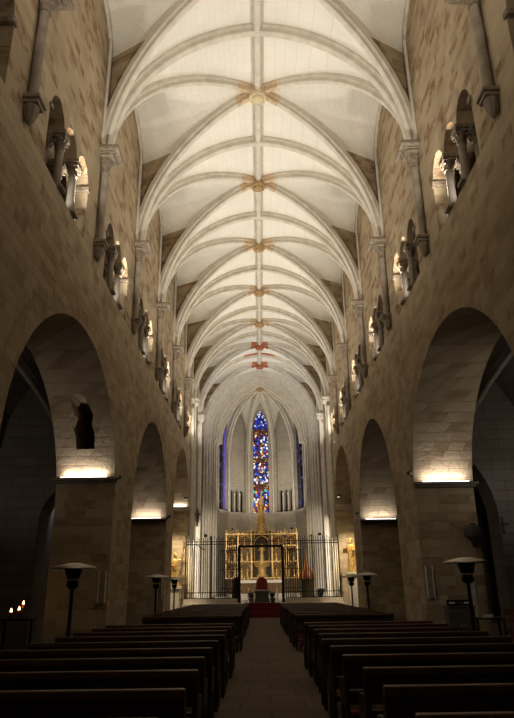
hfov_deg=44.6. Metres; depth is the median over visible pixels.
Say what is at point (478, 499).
wall
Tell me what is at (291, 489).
wall
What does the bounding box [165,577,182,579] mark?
hood
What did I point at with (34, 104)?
shaft
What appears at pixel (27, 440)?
wall
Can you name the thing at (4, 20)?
trim
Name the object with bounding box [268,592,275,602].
potted plant
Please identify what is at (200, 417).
shaft
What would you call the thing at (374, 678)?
pew
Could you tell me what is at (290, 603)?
pew
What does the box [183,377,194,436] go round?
shaft
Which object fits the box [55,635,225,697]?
pew
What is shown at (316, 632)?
pew
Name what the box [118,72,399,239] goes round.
diagonal vault ribs
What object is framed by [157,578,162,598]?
notice board
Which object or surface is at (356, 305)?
shaft
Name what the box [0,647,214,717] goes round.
pew
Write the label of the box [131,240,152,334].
shaft
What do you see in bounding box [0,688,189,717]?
pew
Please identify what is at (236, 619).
pew
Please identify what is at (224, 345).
trim
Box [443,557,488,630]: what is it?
patio heater
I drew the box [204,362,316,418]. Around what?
ceiling
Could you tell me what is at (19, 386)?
ceiling
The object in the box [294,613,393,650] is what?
pew
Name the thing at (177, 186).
trim
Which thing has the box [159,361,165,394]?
colonnette
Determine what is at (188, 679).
pew
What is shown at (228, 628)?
pew
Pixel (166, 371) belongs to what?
colonnette
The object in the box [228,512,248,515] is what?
trim
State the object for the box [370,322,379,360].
colonnette
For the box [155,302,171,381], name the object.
shaft
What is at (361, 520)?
trim
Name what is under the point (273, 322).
trim
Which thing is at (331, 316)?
trim
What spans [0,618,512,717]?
floor
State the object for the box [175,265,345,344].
trim
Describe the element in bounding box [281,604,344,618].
pew
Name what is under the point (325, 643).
pew
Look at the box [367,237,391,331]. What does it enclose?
shaft
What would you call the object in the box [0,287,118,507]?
arch
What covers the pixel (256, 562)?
altarpiece
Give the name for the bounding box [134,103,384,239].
trim
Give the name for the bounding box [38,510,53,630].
wall
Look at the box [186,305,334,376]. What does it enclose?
trim
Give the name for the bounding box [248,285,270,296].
keystone
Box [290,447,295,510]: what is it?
shaft
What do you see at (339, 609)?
pew
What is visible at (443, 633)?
pew
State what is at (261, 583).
chair
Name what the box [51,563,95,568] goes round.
hood
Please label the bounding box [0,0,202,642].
wall
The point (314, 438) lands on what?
shafts
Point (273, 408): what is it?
ceiling
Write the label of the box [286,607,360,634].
pew
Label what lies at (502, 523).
wall cross
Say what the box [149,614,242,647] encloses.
pew
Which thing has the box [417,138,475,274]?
wall
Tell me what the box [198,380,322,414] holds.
trim
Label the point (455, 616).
base cabinet
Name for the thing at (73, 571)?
patio heater
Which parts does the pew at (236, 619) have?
rail, backrest, panel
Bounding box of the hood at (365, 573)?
[356,572,377,575]
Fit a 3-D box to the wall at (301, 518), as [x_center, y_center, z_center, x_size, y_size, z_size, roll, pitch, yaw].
[4.163,11.859,57.096,0.600,19.000,2.419,6,-21,-17]
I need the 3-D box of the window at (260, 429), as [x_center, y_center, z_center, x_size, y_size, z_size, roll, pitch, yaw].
[0.370,9.896,60.839,1.542,9.960,0.120,-1,-20,0]
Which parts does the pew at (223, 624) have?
rail, panel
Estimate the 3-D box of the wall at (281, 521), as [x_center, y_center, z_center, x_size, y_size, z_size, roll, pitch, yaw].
[2.706,12.547,58.921,2.419,19.000,0.500,-15,-24,34]
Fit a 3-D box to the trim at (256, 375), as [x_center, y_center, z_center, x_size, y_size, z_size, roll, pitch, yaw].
[0.269,3.775,53.343,8.840,5.726,0.300,-1,-20,0]
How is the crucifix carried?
attached to the wall at (42, 247)
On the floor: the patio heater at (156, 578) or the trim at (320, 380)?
the patio heater at (156, 578)
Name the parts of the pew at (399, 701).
panel, rail, backrest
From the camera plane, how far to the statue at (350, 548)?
38.19 m
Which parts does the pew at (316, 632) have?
panel, rail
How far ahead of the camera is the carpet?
36.14 m
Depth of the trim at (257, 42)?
22.62 m
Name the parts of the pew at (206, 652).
backrest, rail, panel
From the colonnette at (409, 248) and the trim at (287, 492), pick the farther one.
the trim at (287, 492)
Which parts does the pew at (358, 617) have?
panel, rail, backrest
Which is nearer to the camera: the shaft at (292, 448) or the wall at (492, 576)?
the wall at (492, 576)
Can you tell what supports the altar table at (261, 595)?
on the platform
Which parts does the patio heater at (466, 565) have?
burner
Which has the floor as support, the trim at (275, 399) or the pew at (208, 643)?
the pew at (208, 643)
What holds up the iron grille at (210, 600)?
on the platform
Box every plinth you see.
[170,586,181,609]
[345,572,358,606]
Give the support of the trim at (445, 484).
attached to the wall at (475, 242)
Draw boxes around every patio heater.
[51,563,95,636]
[144,574,167,612]
[165,577,182,609]
[342,575,359,605]
[356,572,377,608]
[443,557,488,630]
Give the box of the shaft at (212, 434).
[209,434,213,562]
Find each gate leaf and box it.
[220,548,237,598]
[283,547,301,601]
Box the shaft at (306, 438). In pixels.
[305,437,314,595]
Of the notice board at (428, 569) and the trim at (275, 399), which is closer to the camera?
the notice board at (428, 569)
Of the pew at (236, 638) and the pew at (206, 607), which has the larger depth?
the pew at (206, 607)
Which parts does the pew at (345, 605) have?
rail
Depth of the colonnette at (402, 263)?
21.31 m
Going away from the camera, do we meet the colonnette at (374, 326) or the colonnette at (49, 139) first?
the colonnette at (49, 139)
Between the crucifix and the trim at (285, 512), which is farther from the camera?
the trim at (285, 512)
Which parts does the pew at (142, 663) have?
backrest, rail, panel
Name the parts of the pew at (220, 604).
rail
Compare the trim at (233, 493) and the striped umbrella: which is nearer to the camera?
the striped umbrella
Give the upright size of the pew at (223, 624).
0.900 m
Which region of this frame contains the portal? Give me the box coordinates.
[238,537,284,602]
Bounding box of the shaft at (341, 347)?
[336,343,350,410]
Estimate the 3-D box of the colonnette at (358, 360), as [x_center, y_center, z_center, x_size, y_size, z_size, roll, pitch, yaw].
[5.077,0.784,30.613,0.400,1.600,0.420,-1,-20,0]
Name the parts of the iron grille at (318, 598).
post, rail, rail, post, rail, rail, post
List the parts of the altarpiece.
relief panel, relief panel, relief panel, relief panel, moulding, relief panel, relief panel, relief panel, relief panel, relief panel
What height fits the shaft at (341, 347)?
3.740 m
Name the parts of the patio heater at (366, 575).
burner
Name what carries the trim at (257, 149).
attached to the ceiling at (349, 115)
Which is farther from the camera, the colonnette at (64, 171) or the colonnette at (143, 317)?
the colonnette at (143, 317)
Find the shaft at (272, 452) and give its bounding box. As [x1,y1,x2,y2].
[271,450,275,512]
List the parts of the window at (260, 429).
glass pane, glass pane, glass pane, tracery glass, glass pane, glass pane, glass pane, glass pane, glass pane, glass pane, glass pane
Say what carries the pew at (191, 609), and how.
on the floor
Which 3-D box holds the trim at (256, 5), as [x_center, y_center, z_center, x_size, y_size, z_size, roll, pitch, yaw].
[-0.009,-11.933,18.279,0.360,0.420,5.510,-1,-20,0]
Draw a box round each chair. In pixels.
[256,577,267,589]
[500,609,513,635]
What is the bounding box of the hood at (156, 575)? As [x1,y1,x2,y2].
[144,574,167,577]
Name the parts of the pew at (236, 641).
rail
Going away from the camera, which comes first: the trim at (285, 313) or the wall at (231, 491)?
the trim at (285, 313)
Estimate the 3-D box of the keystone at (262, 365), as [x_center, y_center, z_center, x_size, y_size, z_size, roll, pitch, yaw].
[0.219,0.520,51.897,1.533,0.657,0.923,-1,-20,0]
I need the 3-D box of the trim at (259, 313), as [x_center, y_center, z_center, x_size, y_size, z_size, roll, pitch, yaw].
[0.161,-2.663,43.654,0.360,0.420,4.440,-1,-20,0]
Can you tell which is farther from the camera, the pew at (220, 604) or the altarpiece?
the altarpiece
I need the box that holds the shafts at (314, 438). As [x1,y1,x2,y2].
[309,433,326,595]
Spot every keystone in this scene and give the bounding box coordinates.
[235,79,280,106]
[240,173,276,192]
[243,238,274,252]
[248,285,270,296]
[249,318,268,327]
[250,342,268,350]
[251,362,267,368]
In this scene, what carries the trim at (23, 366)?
attached to the wall at (42, 247)
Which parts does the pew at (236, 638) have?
rail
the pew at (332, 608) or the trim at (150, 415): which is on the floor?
the pew at (332, 608)
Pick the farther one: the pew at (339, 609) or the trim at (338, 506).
the trim at (338, 506)
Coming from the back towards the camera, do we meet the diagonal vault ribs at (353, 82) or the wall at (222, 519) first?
the wall at (222, 519)
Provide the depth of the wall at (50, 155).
18.39 m
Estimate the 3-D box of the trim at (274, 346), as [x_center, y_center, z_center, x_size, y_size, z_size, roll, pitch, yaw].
[0.222,1.137,46.992,9.944,5.228,4.813,-1,-20,0]
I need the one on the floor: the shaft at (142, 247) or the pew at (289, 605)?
the pew at (289, 605)
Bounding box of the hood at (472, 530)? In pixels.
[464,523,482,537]
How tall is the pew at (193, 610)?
0.900 m
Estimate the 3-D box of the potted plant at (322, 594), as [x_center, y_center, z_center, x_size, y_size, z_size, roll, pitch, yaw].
[3.957,14.654,38.918,0.767,0.779,0.759,-10,-22,24]
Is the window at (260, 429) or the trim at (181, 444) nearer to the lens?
the trim at (181, 444)
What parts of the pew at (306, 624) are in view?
panel, rail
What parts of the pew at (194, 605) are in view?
rail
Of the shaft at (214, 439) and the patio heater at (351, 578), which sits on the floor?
the patio heater at (351, 578)
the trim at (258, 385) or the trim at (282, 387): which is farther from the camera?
the trim at (258, 385)
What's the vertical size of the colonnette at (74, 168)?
1.600 m
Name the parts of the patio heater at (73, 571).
burner, burner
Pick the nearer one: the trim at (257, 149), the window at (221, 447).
the trim at (257, 149)
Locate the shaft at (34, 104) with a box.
[22,0,73,125]
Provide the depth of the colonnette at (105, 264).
21.36 m
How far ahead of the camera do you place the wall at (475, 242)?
19.53 m
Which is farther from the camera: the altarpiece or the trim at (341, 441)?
the altarpiece
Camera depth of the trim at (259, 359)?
51.25 m
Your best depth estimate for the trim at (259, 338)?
47.13 m
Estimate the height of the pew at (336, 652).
0.900 m
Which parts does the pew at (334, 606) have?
panel, rail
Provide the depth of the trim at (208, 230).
30.76 m
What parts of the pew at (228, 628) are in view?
rail, panel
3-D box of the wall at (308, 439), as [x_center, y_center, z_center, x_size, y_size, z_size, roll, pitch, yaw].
[4.732,10.577,53.756,0.779,19.100,4.700,-1,-20,0]
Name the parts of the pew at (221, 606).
rail, panel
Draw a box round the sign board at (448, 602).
[446,600,472,605]
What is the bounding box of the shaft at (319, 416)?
[316,413,332,595]
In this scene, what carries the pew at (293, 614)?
on the floor
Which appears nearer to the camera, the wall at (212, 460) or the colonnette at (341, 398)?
the colonnette at (341, 398)
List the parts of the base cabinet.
door, door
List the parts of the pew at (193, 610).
rail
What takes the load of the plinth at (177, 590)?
attached to the wall at (42, 247)
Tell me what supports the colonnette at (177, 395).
on the wall at (42, 247)
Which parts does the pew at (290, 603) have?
rail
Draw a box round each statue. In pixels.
[171,542,184,585]
[343,537,356,571]
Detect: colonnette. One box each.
[43,130,53,164]
[50,159,66,179]
[52,129,70,193]
[65,159,82,219]
[103,263,107,281]
[105,246,117,294]
[113,262,124,309]
[138,315,146,354]
[143,326,150,363]
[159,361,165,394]
[163,369,168,400]
[174,394,178,422]
[177,399,181,426]
[340,397,344,424]
[342,391,347,419]
[353,366,359,397]
[356,358,363,391]
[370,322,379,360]
[375,312,384,351]
[396,258,408,304]
[403,241,415,290]
[408,258,418,278]
[438,153,456,213]
[450,123,470,187]
[454,153,470,176]
[467,123,479,159]
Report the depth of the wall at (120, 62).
30.25 m
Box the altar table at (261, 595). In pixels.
[251,590,272,602]
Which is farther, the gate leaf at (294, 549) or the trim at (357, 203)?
the gate leaf at (294, 549)
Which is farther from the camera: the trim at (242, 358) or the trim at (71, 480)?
the trim at (242, 358)
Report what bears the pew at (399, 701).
on the floor
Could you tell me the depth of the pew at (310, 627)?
12.16 m
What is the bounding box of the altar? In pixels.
[241,580,281,593]
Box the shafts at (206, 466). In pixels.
[201,435,212,597]
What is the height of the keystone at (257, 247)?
0.659 m
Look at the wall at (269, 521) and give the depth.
59.55 m
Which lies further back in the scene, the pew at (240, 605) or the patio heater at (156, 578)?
the pew at (240, 605)
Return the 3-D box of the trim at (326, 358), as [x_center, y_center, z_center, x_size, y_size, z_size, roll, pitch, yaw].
[0.194,-0.388,42.822,9.710,5.215,4.150,-1,-20,0]
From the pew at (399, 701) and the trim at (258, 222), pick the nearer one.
the pew at (399, 701)
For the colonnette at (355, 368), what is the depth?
31.64 m
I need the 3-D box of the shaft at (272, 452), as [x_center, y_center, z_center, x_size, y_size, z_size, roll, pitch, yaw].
[1.547,11.615,59.676,0.424,5.900,0.381,-1,-20,0]
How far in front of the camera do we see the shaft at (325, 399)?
41.59 m
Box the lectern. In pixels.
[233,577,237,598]
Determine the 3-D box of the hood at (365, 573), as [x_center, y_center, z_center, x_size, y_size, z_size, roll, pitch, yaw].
[4.231,8.296,24.197,0.860,0.110,0.860,6,-21,-19]
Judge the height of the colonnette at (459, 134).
1.600 m
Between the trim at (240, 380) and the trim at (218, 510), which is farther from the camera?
the trim at (218, 510)
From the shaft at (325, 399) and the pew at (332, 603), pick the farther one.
the shaft at (325, 399)
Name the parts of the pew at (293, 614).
panel, rail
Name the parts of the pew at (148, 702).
backrest, rail, panel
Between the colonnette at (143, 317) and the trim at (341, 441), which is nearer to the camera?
the colonnette at (143, 317)
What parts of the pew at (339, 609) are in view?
rail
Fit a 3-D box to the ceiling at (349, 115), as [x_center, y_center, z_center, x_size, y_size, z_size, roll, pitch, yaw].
[0.083,-6.457,26.260,9.600,5.250,57.300,-1,-20,0]
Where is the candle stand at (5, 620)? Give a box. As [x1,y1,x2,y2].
[0,618,36,649]
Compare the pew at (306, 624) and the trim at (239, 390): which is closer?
the pew at (306, 624)
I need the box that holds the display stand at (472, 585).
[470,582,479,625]
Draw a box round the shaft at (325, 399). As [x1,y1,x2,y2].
[321,396,340,595]
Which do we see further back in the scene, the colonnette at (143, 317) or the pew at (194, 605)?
the pew at (194, 605)
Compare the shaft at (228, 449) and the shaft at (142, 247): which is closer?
the shaft at (142, 247)
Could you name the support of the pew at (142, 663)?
on the floor
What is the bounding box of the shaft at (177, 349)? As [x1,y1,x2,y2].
[171,345,184,413]
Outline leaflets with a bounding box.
[483,614,492,617]
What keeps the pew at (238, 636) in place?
on the floor
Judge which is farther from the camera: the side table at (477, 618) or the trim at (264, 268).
the trim at (264, 268)
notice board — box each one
[97,571,106,602]
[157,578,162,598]
[425,566,435,598]
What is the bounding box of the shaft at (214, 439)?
[212,438,216,596]
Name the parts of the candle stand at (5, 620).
leg, leg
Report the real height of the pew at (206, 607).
0.900 m
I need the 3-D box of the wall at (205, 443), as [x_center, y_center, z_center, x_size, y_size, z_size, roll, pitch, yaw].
[0.351,9.434,51.328,9.800,19.700,0.700,-1,-20,0]
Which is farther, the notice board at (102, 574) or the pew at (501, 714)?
the notice board at (102, 574)
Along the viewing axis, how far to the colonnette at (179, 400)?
36.79 m
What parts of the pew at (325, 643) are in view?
panel, rail, rail, backrest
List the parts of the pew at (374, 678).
panel, rail, rail, backrest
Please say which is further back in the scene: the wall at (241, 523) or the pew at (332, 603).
the wall at (241, 523)
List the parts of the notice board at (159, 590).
panel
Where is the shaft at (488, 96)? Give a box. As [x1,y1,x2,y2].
[444,0,499,118]
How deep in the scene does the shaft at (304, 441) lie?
54.29 m
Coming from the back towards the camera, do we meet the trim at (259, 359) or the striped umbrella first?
the trim at (259, 359)
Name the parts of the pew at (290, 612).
panel, rail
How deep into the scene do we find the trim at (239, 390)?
56.10 m
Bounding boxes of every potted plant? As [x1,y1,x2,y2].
[248,592,255,602]
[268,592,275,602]
[315,588,326,595]
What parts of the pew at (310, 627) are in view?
panel, rail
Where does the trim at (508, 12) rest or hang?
attached to the wall at (475, 242)
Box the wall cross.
[496,517,508,532]
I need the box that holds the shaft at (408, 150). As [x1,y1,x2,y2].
[395,140,428,257]
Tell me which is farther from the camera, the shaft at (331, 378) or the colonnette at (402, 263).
the shaft at (331, 378)
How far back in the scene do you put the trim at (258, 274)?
38.27 m
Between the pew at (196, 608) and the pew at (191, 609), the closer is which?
the pew at (191, 609)
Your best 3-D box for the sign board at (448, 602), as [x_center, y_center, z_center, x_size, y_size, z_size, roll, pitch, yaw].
[5.569,6.698,17.210,0.720,0.160,0.044,-1,-20,0]
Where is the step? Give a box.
[231,593,299,596]
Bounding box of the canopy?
[464,523,482,546]
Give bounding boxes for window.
[219,429,224,509]
[253,412,268,512]
[295,425,303,508]
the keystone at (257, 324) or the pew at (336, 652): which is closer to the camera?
the pew at (336, 652)
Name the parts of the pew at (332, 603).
rail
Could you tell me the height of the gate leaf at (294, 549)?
3.150 m
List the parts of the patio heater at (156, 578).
burner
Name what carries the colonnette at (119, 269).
on the wall at (42, 247)
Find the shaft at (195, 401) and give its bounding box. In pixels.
[187,398,199,597]
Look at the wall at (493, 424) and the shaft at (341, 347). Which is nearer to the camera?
the wall at (493, 424)
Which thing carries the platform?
on the floor
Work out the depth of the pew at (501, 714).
3.62 m
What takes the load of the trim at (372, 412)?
attached to the wall at (475, 242)
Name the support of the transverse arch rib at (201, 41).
attached to the wall at (42, 247)
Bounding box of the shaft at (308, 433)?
[307,433,316,595]
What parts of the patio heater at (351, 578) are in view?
burner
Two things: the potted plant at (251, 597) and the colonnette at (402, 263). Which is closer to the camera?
the colonnette at (402, 263)
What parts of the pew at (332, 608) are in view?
rail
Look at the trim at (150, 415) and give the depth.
26.11 m
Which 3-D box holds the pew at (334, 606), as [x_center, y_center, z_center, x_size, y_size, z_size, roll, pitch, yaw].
[2.385,9.796,23.553,2.720,0.900,0.800,-1,-20,0]
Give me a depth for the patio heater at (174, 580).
27.57 m
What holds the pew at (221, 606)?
on the floor
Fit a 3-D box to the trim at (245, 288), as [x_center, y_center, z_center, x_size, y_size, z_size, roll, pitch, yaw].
[0.163,-2.093,38.149,9.957,5.228,5.890,-1,-20,0]
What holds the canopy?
attached to the wall at (475, 242)
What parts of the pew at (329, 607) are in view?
panel, rail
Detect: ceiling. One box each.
[0,334,513,437]
[107,0,405,383]
[227,394,293,431]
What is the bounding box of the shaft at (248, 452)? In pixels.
[247,450,250,512]
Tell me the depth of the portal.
38.16 m
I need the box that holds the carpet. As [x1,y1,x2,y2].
[244,602,279,617]
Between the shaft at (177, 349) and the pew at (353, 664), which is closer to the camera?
the pew at (353, 664)
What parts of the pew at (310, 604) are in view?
rail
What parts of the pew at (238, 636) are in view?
rail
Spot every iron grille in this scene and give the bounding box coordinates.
[183,536,237,603]
[284,534,342,602]
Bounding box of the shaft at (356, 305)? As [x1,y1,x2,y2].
[349,299,367,377]
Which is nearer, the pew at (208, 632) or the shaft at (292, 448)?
the pew at (208, 632)
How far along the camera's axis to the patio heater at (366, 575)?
23.99 m
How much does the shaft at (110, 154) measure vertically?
3.740 m
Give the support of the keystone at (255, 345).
attached to the ceiling at (349, 115)
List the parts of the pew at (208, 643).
rail, backrest, panel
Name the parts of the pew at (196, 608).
rail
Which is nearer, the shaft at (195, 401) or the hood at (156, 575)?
the hood at (156, 575)
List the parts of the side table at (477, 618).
leg, leg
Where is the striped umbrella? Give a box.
[300,550,312,578]
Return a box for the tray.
[0,618,36,620]
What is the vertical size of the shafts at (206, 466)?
12.750 m
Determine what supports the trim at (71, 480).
attached to the wall at (42, 247)
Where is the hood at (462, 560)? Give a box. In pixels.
[443,557,488,563]
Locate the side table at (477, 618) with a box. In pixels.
[476,617,506,635]
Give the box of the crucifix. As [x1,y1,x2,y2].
[195,509,200,526]
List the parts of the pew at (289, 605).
rail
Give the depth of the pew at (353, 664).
6.81 m
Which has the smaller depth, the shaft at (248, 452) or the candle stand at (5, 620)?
the candle stand at (5, 620)
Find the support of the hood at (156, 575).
attached to the patio heater at (156, 578)
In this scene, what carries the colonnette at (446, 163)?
on the wall at (475, 242)
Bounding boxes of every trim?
[0,16,182,407]
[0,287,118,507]
[16,352,52,422]
[51,477,114,483]
[101,0,417,143]
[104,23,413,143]
[106,0,412,143]
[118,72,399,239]
[128,408,167,532]
[131,518,166,521]
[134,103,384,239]
[138,136,381,239]
[149,170,369,301]
[157,202,362,301]
[160,211,360,301]
[169,237,348,344]
[172,438,189,516]
[173,269,346,344]
[173,507,190,511]
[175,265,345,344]
[184,284,335,376]
[185,316,335,376]
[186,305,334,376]
[192,358,328,397]
[193,318,326,397]
[193,331,327,397]
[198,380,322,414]
[199,342,321,414]
[199,354,321,414]
[203,370,318,434]
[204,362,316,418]
[207,373,314,434]
[210,374,311,435]
[212,376,308,435]
[214,378,307,439]
[217,383,304,442]
[217,509,228,514]
[219,389,302,450]
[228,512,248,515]
[233,493,240,511]
[249,513,273,515]
[251,0,262,31]
[252,36,262,142]
[254,146,261,216]
[255,219,261,269]
[256,271,261,309]
[257,311,261,334]
[257,336,261,355]
[257,357,261,373]
[274,511,294,515]
[282,492,288,511]
[294,508,305,513]
[334,435,353,512]
[334,504,351,509]
[339,8,513,404]
[357,404,399,529]
[360,519,397,522]
[408,280,513,503]
[413,481,478,487]
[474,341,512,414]
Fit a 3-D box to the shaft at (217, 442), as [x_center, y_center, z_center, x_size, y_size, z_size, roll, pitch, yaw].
[-3.545,13.538,53.954,0.424,13.000,0.381,-1,-20,0]
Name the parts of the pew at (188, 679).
backrest, rail, rail, panel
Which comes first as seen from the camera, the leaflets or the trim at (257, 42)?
the leaflets
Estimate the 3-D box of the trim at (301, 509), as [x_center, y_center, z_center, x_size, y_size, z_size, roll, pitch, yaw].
[3.860,13.649,56.331,0.190,0.280,2.479,6,-21,-17]
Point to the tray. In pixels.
(5, 619)
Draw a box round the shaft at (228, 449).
[227,448,230,511]
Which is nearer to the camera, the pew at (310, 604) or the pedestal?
the pew at (310, 604)
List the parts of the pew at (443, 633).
panel, backrest, rail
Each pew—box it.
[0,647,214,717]
[0,657,207,717]
[0,669,201,717]
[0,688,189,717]
[27,640,219,711]
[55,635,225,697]
[73,630,227,686]
[92,626,232,677]
[105,623,234,671]
[142,615,241,651]
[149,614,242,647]
[153,612,240,639]
[160,611,242,641]
[164,610,243,638]
[170,609,245,635]
[174,608,245,615]
[177,607,245,608]
[181,606,247,629]
[184,605,246,606]
[190,604,248,624]
[194,605,247,610]
[280,603,331,624]
[281,603,341,625]
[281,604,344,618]
[282,605,344,628]
[283,605,351,627]
[284,606,355,632]
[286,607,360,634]
[288,608,366,636]
[289,609,371,635]
[289,610,376,643]
[291,612,384,646]
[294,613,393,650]
[303,620,432,669]
[307,623,447,676]
[312,627,467,685]
[317,631,488,692]
[319,636,511,709]
[328,643,513,717]
[339,652,513,717]
[358,665,513,717]
[376,683,513,717]
[415,711,513,717]
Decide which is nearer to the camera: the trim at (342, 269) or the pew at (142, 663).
the pew at (142, 663)
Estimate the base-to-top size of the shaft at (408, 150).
3.740 m
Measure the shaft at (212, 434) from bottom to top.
13.000 m
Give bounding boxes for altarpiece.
[225,491,298,593]
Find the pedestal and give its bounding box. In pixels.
[300,579,312,597]
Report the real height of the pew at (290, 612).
0.900 m
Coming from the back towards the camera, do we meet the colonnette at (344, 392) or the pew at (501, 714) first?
the colonnette at (344, 392)
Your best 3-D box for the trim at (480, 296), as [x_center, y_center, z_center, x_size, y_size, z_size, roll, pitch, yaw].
[4.975,0.712,16.315,0.028,4.716,10.540,-1,-20,0]
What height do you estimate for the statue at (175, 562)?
2.692 m
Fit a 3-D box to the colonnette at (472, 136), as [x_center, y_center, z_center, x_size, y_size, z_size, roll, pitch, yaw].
[5.373,-4.893,15.087,0.400,1.600,0.420,-1,-20,0]
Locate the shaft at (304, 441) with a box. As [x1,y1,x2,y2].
[303,440,310,566]
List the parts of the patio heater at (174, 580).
burner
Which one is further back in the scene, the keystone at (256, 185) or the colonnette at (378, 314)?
the keystone at (256, 185)
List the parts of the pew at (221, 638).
backrest, rail, panel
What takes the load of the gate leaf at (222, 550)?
attached to the iron grille at (210, 600)
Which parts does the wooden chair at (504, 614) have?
backrest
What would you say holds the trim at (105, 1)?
attached to the wall at (42, 247)
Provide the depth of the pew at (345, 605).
24.67 m
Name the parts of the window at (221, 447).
violet pane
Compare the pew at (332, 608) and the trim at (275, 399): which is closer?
the pew at (332, 608)
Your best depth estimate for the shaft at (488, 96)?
12.98 m
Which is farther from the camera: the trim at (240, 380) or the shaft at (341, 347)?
the trim at (240, 380)
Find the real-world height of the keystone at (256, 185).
0.659 m
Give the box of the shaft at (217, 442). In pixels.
[214,441,218,596]
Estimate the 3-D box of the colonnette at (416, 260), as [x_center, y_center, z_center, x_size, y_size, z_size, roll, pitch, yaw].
[5.415,-2.625,21.295,0.400,1.600,0.420,-1,-20,0]
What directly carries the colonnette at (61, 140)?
on the wall at (42, 247)
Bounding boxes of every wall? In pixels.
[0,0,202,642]
[0,387,55,644]
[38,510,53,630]
[46,146,65,201]
[108,37,409,408]
[203,443,322,591]
[211,460,214,597]
[217,423,227,596]
[228,411,248,533]
[231,491,236,511]
[249,403,274,533]
[274,410,295,532]
[286,489,292,510]
[293,423,308,594]
[306,439,314,588]
[317,0,513,635]
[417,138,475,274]
[472,381,513,635]
[473,487,494,621]
[482,503,501,620]
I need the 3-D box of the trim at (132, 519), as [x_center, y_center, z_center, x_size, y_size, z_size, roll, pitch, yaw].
[-5.462,7.942,30.842,2.010,0.160,0.360,-1,-20,0]
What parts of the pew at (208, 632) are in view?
rail, panel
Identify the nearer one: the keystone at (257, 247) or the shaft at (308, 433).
the keystone at (257, 247)
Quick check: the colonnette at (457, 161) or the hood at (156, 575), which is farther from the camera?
the hood at (156, 575)
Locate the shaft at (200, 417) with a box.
[194,415,204,597]
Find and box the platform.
[182,595,345,606]
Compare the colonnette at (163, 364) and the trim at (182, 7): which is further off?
the colonnette at (163, 364)
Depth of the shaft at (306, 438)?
53.14 m
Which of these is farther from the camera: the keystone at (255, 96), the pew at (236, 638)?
the keystone at (255, 96)
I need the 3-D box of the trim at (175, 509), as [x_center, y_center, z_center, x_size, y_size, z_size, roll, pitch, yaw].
[-4.996,9.842,40.941,1.320,0.290,0.600,-1,-20,0]
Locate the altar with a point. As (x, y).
(245, 584)
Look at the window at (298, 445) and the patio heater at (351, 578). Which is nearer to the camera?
the patio heater at (351, 578)
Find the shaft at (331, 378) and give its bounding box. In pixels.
[326,375,338,434]
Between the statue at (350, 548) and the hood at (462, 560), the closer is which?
the hood at (462, 560)
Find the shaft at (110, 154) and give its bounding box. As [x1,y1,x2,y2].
[93,144,123,261]
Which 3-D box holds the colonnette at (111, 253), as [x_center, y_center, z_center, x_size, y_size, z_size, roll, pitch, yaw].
[-4.751,-2.851,20.274,0.400,1.600,0.420,-1,-20,0]
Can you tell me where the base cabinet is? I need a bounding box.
[443,606,477,630]
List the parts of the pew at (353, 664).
panel, seat, rail, rail, backrest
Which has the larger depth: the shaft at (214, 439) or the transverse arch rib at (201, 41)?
the shaft at (214, 439)
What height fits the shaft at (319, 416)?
13.340 m
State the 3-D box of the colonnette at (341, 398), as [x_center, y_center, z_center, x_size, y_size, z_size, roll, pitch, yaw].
[5.119,3.053,36.822,0.400,1.600,0.420,-1,-20,0]
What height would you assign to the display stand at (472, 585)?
2.000 m
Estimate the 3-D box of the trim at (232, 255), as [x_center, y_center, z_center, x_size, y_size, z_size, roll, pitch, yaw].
[0.128,-3.984,32.974,9.957,5.228,5.890,-1,-20,0]
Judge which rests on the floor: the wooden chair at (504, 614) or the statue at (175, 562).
the wooden chair at (504, 614)
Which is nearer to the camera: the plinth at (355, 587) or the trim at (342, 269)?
the trim at (342, 269)
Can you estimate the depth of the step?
49.36 m
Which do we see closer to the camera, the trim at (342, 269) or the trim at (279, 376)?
the trim at (342, 269)
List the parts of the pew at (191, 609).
rail, panel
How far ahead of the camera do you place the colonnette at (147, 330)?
26.46 m
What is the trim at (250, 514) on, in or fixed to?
attached to the wall at (269, 521)
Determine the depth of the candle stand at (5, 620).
17.89 m
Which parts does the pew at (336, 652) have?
panel, seat, rail, rail, backrest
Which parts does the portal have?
post, post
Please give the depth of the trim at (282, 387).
54.46 m
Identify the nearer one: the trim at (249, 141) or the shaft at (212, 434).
the trim at (249, 141)
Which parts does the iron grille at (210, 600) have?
post, rail, post, rail, rail, post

